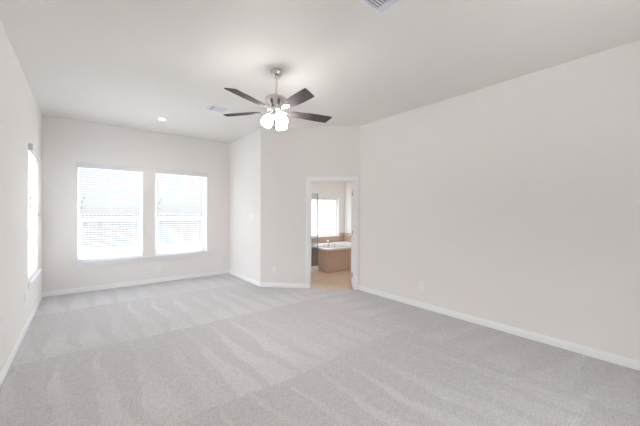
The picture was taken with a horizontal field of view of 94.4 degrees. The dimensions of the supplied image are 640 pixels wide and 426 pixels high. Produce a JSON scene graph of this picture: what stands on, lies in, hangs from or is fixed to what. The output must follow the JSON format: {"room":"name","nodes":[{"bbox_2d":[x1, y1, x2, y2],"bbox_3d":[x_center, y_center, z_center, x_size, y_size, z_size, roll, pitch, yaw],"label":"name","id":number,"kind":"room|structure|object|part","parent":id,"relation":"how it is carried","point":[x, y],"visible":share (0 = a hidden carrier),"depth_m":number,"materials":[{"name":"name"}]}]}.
{"room":"empty bedroom","nodes":[
{"label":"empty bedroom","id":0,"kind":"room"},
{"bbox_2d":[0,20,41,371],"bbox_3d":[-2.205,-0.033,1.774,0.140,3.170,8.305,0,0,-39],"label":"wall","id":1,"kind":"structure","parent":0,"point":[20,114],"depth_m":3.01,"materials":[{"name":"white paint"}]},
{"bbox_2d":[0,292,42,385],"bbox_3d":[-2.151,1.390,1.828,0.014,0.085,8.025,0,0,-39],"label":"baseboard","id":2,"kind":"structure","parent":1,"relation":"attached to","point":[13,352],"depth_m":3.11,"materials":[{"name":"white paint"}]},
{"bbox_2d":[28,174,29,243],"bbox_3d":[-4.082,0.010,4.074,0.055,1.720,1.000,0,0,-39],"label":"window","id":3,"kind":"structure","parent":1,"relation":"in","point":[28,174],"depth_m":4.44,"materials":[{"name":"white glass"}]},
{"bbox_2d":[28,269,41,288],"bbox_3d":[-4.024,0.911,4.139,0.116,0.089,1.100,0,0,-39],"label":"trim","id":4,"kind":"structure","parent":1,"relation":"attached to","point":[31,281],"depth_m":3.99,"materials":[{"name":"white paint"}]},
{"bbox_2d":[28,143,41,280],"bbox_3d":[-4.002,-0.010,4.138,0.100,1.745,1.055,0,0,-39],"label":"window blind","id":5,"kind":"object","parent":1,"relation":"attached to","point":[34,154],"visible":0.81,"depth_m":4.09,"materials":[{"name":"white plastic"}]},
{"bbox_3d":[-3.734,-0.545,3.823,0.002,0.515,0.002,0,0,-39],"label":"pull cord","id":6,"kind":"part","parent":5,"relation":"part of","materials":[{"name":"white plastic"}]},
{"bbox_3d":[-3.807,0.027,3.858,0.054,1.650,0.002,0,0,-39],"label":"ladder cord","id":7,"kind":"part","parent":5,"relation":"part of","materials":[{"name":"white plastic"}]},
{"bbox_3d":[-4.023,0.853,4.127,0.050,0.020,0.977,0,0,-39],"label":"rail","id":8,"kind":"part","parent":5,"relation":"part of","materials":[{"name":"white plastic"}]},
{"bbox_2d":[42,115,228,291],"bbox_3d":[-3.385,-0.054,6.056,3.358,3.170,0.140,0,0,-39],"label":"wall","id":9,"kind":"structure","parent":0,"point":[65,142],"depth_m":5.63,"materials":[{"name":"white paint"}]},
{"bbox_2d":[77,168,141,260],"bbox_3d":[-3.966,0.005,5.635,1.000,1.720,0.055,0,0,-39],"label":"window","id":10,"kind":"structure","parent":9,"relation":"in","point":[79,222],"depth_m":5.51,"materials":[{"name":"white plastic"}]},
{"bbox_2d":[75,162,144,260],"bbox_3d":[-3.901,-0.015,5.554,1.055,1.745,0.100,0,0,-39],"label":"window blind","id":11,"kind":"object","parent":10,"relation":"attached to","point":[79,165],"visible":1,"depth_m":5.52,"materials":[{"name":"white plastic"}]},
{"bbox_3d":[-4.240,-0.462,5.266,0.002,0.695,0.002,0,0,-39],"label":"pull cord","id":12,"kind":"part","parent":11,"relation":"part of","materials":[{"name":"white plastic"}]},
{"bbox_3d":[-3.919,0.848,5.575,0.977,0.020,0.050,0,0,-39],"label":"rail","id":13,"kind":"part","parent":11,"relation":"part of","materials":[{"name":"white plastic"}]},
{"bbox_3d":[-3.963,0.463,5.631,0.930,0.735,0.029,0,0,-39],"label":"sash","id":14,"kind":"part","parent":10,"relation":"part of","materials":[{"name":"white plastic"}]},
{"bbox_2d":[42,270,228,296],"bbox_3d":[-3.398,1.369,5.958,3.218,0.085,0.014,0,0,-39],"label":"baseboard","id":15,"kind":"structure","parent":9,"relation":"attached to","point":[155,280],"depth_m":5.71,"materials":[{"name":"white paint"}]},
{"bbox_2d":[73,251,208,266],"bbox_3d":[-3.432,0.907,5.951,2.340,0.089,0.124,0,0,-39],"label":"trim","id":16,"kind":"structure","parent":9,"relation":"attached to","point":[193,254],"depth_m":5.78,"materials":[{"name":"white paint"}]},
{"bbox_2d":[155,173,205,254],"bbox_3d":[-3.004,0.007,6.402,1.020,1.720,0.055,0,0,-39],"label":"window","id":17,"kind":"structure","parent":9,"relation":"in","point":[204,181],"depth_m":6.46,"materials":[{"name":"white plastic"}]},
{"bbox_3d":[-3.002,0.464,6.398,0.950,0.735,0.029,0,0,-39],"label":"sash","id":18,"kind":"part","parent":17,"relation":"part of","materials":[{"name":"white plastic"}]},
{"bbox_2d":[154,169,207,254],"bbox_3d":[-2.940,-0.013,6.322,1.055,1.745,0.100,0,0,-39],"label":"window blind","id":19,"kind":"object","parent":17,"relation":"attached to","point":[157,171],"visible":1,"depth_m":6.28,"materials":[{"name":"white plastic"}]},
{"bbox_3d":[-3.220,0.022,6.127,0.002,1.650,0.054,0,0,-39],"label":"ladder cord","id":20,"kind":"part","parent":19,"relation":"part of","materials":[{"name":"white fabric"}]},
{"bbox_3d":[-2.958,0.849,6.342,0.977,0.020,0.050,0,0,-39],"label":"rail","id":21,"kind":"part","parent":19,"relation":"part of","materials":[{"name":"white plastic"}]},
{"bbox_2d":[229,129,260,281],"bbox_3d":[-1.594,-0.047,6.377,0.120,3.170,1.592,0,0,-39],"label":"wall","id":22,"kind":"structure","parent":0,"point":[244,152],"depth_m":6.25,"materials":[{"name":"white paint"}]},
{"bbox_2d":[228,270,259,286],"bbox_3d":[-1.651,1.376,6.338,0.014,0.085,1.598,0,0,-39],"label":"baseboard","id":23,"kind":"structure","parent":22,"relation":"attached to","point":[238,275],"depth_m":6.23,"materials":[{"name":"white paint"}]},
{"bbox_2d":[260,126,359,284],"bbox_3d":[-0.194,-0.038,5.670,1.900,3.170,0.120,0,0,6],"label":"wall","id":24,"kind":"structure","parent":0,"point":[289,156],"depth_m":5.65,"materials":[{"name":"white paint"}]},
{"bbox_2d":[260,282,359,289],"bbox_3d":[-0.211,1.385,5.609,1.906,0.085,0.014,0,0,6],"label":"baseboard","id":25,"kind":"structure","parent":24,"relation":"attached to","point":[262,284],"depth_m":5.66,"materials":[{"name":"white paint"}]},
{"bbox_2d":[305,176,357,289],"bbox_3d":[0.268,0.373,6.000,0.987,2.111,0.911,0,0,6],"label":"door frame","id":26,"kind":"structure","parent":24,"relation":"in","point":[354,179],"depth_m":5.59,"materials":[{"name":"white paint"}]},
{"bbox_3d":[0.657,0.414,6.029,0.041,2.007,0.765,0,0,6],"label":"panel","id":27,"kind":"part","parent":26,"relation":"part of","materials":[{"name":"white paint"}]},
{"bbox_2d":[0,270,639,425],"bbox_3d":[0.445,1.497,3.900,6.659,0.120,8.025,0,0,-39],"label":"floor","id":28,"kind":"structure","parent":0,"point":[227,349],"depth_m":2.77,"materials":[{"name":"grey carpet"}]},
{"bbox_2d":[311,193,318,271],"bbox_3d":[-0.682,0.473,7.233,1.058,1.901,0.824,0,0,-39],"label":"shower enclosure","id":29,"kind":"object","parent":28,"relation":"on","point":[313,268],"visible":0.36,"depth_m":7.28,"materials":[{"name":"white glass"}]},
{"bbox_3d":[-0.059,0.416,7.291,0.012,1.758,0.018,0,0,-39],"label":"corner post","id":30,"kind":"part","parent":29,"relation":"part of","materials":[{"name":"grey metal"}]},
{"bbox_2d":[311,241,350,272],"bbox_3d":[0.451,1.133,7.925,1.606,0.577,1.162,0,0,-39],"label":"bathtub","id":31,"kind":"object","parent":28,"relation":"on","point":[331,259],"visible":0.63,"depth_m":7.26,"materials":[{"name":"beige tile"}]},
{"bbox_2d":[311,241,350,250],"bbox_3d":[0.451,1.061,7.925,1.606,0.432,1.162,0,0,-39],"label":"basin","id":32,"kind":"object","parent":31,"relation":"in","point":[342,245],"depth_m":7.50,"materials":[{"name":"white ceramic"}]},
{"bbox_2d":[0,0,639,142],"bbox_3d":[-0.360,-1.690,3.235,4.842,0.150,8.305,0,0,-39],"label":"ceiling","id":33,"kind":"structure","parent":0,"point":[132,64],"depth_m":2.95,"materials":[{"name":"white paint"}]},
{"bbox_2d":[206,105,232,113],"bbox_3d":[-1.577,-1.620,4.653,0.345,0.011,0.250,0,0,-39],"label":"ceiling vent","id":34,"kind":"object","parent":33,"relation":"in","point":[211,107],"visible":0.97,"depth_m":4.63,"materials":[{"name":"white metal"}]},
{"bbox_2d":[223,67,331,129],"bbox_3d":[-0.483,-1.282,3.296,1.267,0.666,1.236,0,0,-39],"label":"ceiling fan","id":35,"kind":"object","parent":33,"relation":"hanging from","point":[276,103],"visible":1,"depth_m":3.27,"materials":[{"name":"brown wood"}]},
{"bbox_3d":[-0.909,-1.153,3.454,0.479,0.006,0.142,1,10,15],"label":"blade","id":36,"kind":"part","parent":35,"relation":"part of","materials":[{"name":"brown wood"}]},
{"bbox_3d":[-0.734,-1.166,2.987,0.142,0.006,0.479,14,5,33],"label":"blade","id":37,"kind":"part","parent":35,"relation":"part of","materials":[{"name":"brown wood"}]},
{"bbox_3d":[-0.584,-1.039,3.325,0.130,0.127,0.130,29,-6,-7],"label":"lamp shade","id":38,"kind":"part","parent":35,"relation":"part of","materials":[{"name":"white glass"}]},
{"bbox_3d":[-0.453,-1.031,3.429,0.130,0.127,0.130,1,25,21],"label":"lamp shade","id":39,"kind":"part","parent":35,"relation":"part of","materials":[{"name":"white glass"}]},
{"bbox_3d":[-0.428,-1.037,3.264,0.130,0.127,0.130,3,-30,-39],"label":"lamp shade","id":40,"kind":"part","parent":35,"relation":"part of","materials":[{"name":"white glass"}]},
{"bbox_3d":[-0.235,-1.152,3.010,0.142,0.006,0.479,18,-12,-37],"label":"blade","id":41,"kind":"part","parent":35,"relation":"part of","materials":[{"name":"brown wood"}]},
{"bbox_3d":[-0.103,-1.130,3.491,0.479,0.006,0.142,2,-14,-21],"label":"blade","id":42,"kind":"part","parent":35,"relation":"part of","materials":[{"name":"brown wood"}]},
{"bbox_2d":[358,0,403,14],"bbox_3d":[0.438,-1.602,2.194,0.345,0.011,0.250,0,0,-39],"label":"ceiling vent","id":43,"kind":"object","parent":33,"relation":"in","point":[379,6],"visible":1,"depth_m":2.27,"materials":[{"name":"white metal"}]},
{"bbox_2d":[312,182,343,234],"bbox_3d":[-0.564,0.102,7.963,3.471,2.870,0.150,0,0,-39],"label":"wall","id":44,"kind":"structure","parent":0,"point":[327,190],"depth_m":8.67,"materials":[{"name":"white paint"}]},
{"bbox_2d":[311,198,336,236],"bbox_3d":[-0.011,0.123,8.439,1.270,1.080,0.055,0,0,-39],"label":"window","id":45,"kind":"structure","parent":44,"relation":"in","point":[327,208],"depth_m":8.55,"materials":[{"name":"white glass"}]},
{"bbox_2d":[311,235,339,237],"bbox_3d":[0.009,0.671,8.356,1.400,0.024,0.104,0,0,-39],"label":"trim","id":46,"kind":"structure","parent":44,"relation":"attached to","point":[332,235],"depth_m":8.42,"materials":[{"name":"white paint"}]},
{"bbox_2d":[311,233,343,243],"bbox_3d":[0.091,1.004,8.390,1.612,0.830,0.010,0,0,-39],"label":"trim","id":47,"kind":"structure","parent":44,"relation":"attached to","point":[341,237],"depth_m":8.53,"materials":[{"name":"beige tile"}]},
{"bbox_2d":[344,182,351,232],"bbox_3d":[1.892,0.115,7.524,0.120,2.870,3.600,0,0,-39],"label":"wall","id":48,"kind":"structure","parent":0,"point":[347,185],"depth_m":8.78,"materials":[{"name":"white paint"}]},
{"bbox_2d":[344,233,350,241],"bbox_3d":[1.092,1.008,8.421,0.010,0.830,1.190,0,0,-39],"label":"trim","id":49,"kind":"structure","parent":48,"relation":"attached to","point":[347,238],"depth_m":8.76,"materials":[{"name":"beige tile"}]},
{"bbox_2d":[360,40,639,360],"bbox_3d":[2.413,-0.018,3.524,0.140,3.170,5.279,0,0,-39],"label":"wall","id":50,"kind":"structure","parent":0,"point":[515,202],"depth_m":3.48,"materials":[{"name":"white paint"}]},
{"bbox_2d":[419,281,423,288],"bbox_3d":[1.539,1.095,4.498,0.009,0.115,0.070,0,0,-39],"label":"wall outlet","id":51,"kind":"object","parent":50,"relation":"attached to","point":[421,284],"visible":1,"depth_m":4.50,"materials":[{"name":"white plastic"}]},
{"bbox_2d":[359,286,639,370],"bbox_3d":[2.319,1.404,3.517,0.014,0.085,5.089,0,0,-39],"label":"baseboard","id":52,"kind":"structure","parent":50,"relation":"attached to","point":[616,359],"depth_m":3.45,"materials":[{"name":"white paint"}]},
{"label":"outside","id":53,"kind":"structure","parent":0,"visible":0},
{"bbox_2d":[82,225,201,256],"bbox_3d":[-3.814,1.820,16.800,75.000,0.100,59.000,0,0,-39],"label":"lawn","id":54,"kind":"structure","parent":53,"point":[194,245],"depth_m":14.66,"materials":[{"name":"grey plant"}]},
{"bbox_2d":[80,214,202,247],"bbox_3d":[-5.319,0.913,19.527,44.136,1.680,0.150,0,0,-39],"label":"fence","id":55,"kind":"object","parent":54,"relation":"on","point":[173,231],"visible":0.1,"depth_m":15.62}
]}

